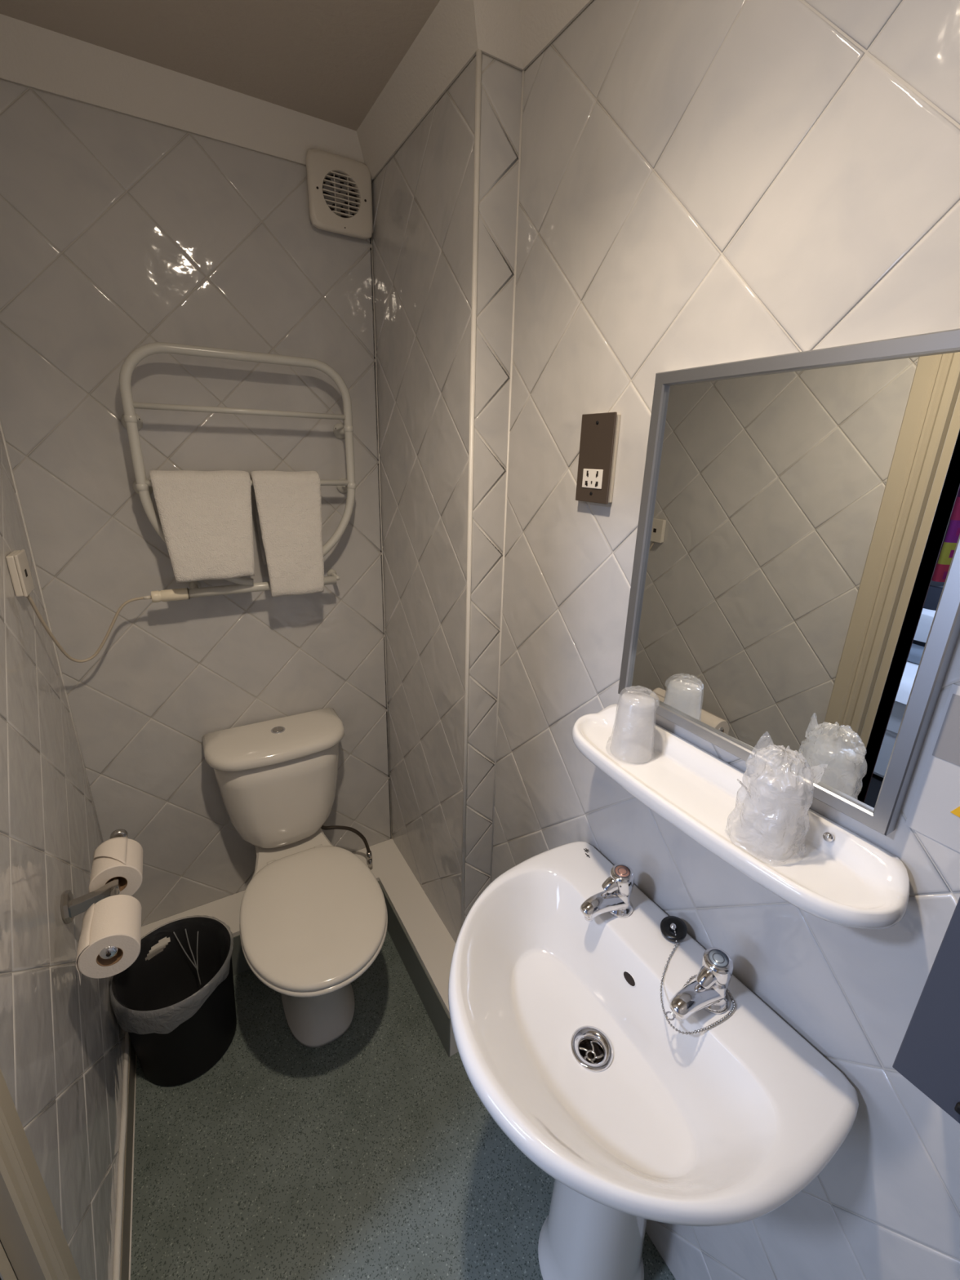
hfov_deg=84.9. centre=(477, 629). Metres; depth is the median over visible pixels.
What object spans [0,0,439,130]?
ceiling
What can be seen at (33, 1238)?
door
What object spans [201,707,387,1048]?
toilet
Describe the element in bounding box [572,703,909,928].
shelf
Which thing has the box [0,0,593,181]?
trim
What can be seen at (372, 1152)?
floor
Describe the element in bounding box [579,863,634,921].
tap
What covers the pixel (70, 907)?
holder
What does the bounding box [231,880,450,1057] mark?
trim
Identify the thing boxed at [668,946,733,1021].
tap
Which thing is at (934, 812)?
notice
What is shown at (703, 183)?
wall
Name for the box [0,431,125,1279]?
wall
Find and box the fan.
[306,148,373,239]
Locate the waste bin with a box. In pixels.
[109,916,236,1085]
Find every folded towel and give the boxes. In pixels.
[149,470,254,582]
[249,470,324,597]
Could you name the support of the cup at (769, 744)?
on the shelf
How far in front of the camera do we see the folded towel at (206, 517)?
1.32 m
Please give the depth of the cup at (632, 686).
0.86 m
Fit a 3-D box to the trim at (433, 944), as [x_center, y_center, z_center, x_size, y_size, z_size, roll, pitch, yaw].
[-0.499,1.057,1.606,0.982,0.165,0.722,-9,21,-29]
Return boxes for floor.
[130,929,675,1279]
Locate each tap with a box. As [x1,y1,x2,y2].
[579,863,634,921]
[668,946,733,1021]
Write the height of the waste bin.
0.306 m
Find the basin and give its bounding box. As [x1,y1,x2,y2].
[448,840,858,1279]
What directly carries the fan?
attached to the wall at (120, 233)
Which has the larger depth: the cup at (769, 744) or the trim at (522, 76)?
the trim at (522, 76)
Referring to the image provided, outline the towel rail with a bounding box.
[119,342,355,602]
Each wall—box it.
[0,79,391,926]
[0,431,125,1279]
[371,52,522,942]
[491,0,959,1279]
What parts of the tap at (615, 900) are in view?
spout, lever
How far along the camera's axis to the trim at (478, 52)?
1.13 m
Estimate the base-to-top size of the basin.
0.834 m
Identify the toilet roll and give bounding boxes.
[75,894,141,985]
[88,836,142,896]
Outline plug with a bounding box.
[660,915,687,942]
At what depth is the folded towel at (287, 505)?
1.43 m
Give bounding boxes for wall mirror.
[617,328,959,835]
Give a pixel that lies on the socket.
(599, 434)
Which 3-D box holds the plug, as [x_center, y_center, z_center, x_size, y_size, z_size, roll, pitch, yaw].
[0.334,0.513,0.896,0.042,0.026,0.043,-9,21,-29]
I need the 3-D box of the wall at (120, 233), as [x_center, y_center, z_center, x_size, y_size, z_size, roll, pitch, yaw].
[-0.678,-0.139,1.581,1.220,2.442,0.100,-9,21,-29]
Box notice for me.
[904,683,959,852]
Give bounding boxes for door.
[0,1068,81,1279]
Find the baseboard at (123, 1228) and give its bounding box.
[112,1027,137,1279]
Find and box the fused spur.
[5,549,34,596]
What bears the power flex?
attached to the fused spur
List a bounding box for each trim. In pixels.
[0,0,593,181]
[0,71,524,884]
[140,838,457,1056]
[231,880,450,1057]
[460,49,481,928]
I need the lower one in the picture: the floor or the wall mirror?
the floor
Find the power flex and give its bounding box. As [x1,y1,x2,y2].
[26,594,143,662]
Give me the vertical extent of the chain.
0.025 m
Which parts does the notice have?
grey panel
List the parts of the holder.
wall plate, arm, knob, knob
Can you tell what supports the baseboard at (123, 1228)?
attached to the wall at (62, 1040)
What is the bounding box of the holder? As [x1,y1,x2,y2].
[60,829,128,959]
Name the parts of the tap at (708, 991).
spout, lever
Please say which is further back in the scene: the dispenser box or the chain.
the chain
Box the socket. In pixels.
[575,412,621,504]
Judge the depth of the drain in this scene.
0.86 m
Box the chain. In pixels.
[659,924,736,1035]
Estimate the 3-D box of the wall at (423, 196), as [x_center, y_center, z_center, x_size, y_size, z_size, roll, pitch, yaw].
[-0.128,-0.068,1.534,0.098,2.362,0.575,-9,21,-29]
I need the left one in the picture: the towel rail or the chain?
the towel rail
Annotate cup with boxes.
[606,685,658,751]
[725,744,827,861]
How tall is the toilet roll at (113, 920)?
0.098 m
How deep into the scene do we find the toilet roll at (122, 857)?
1.14 m
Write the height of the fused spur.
0.087 m
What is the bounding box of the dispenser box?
[892,897,959,1123]

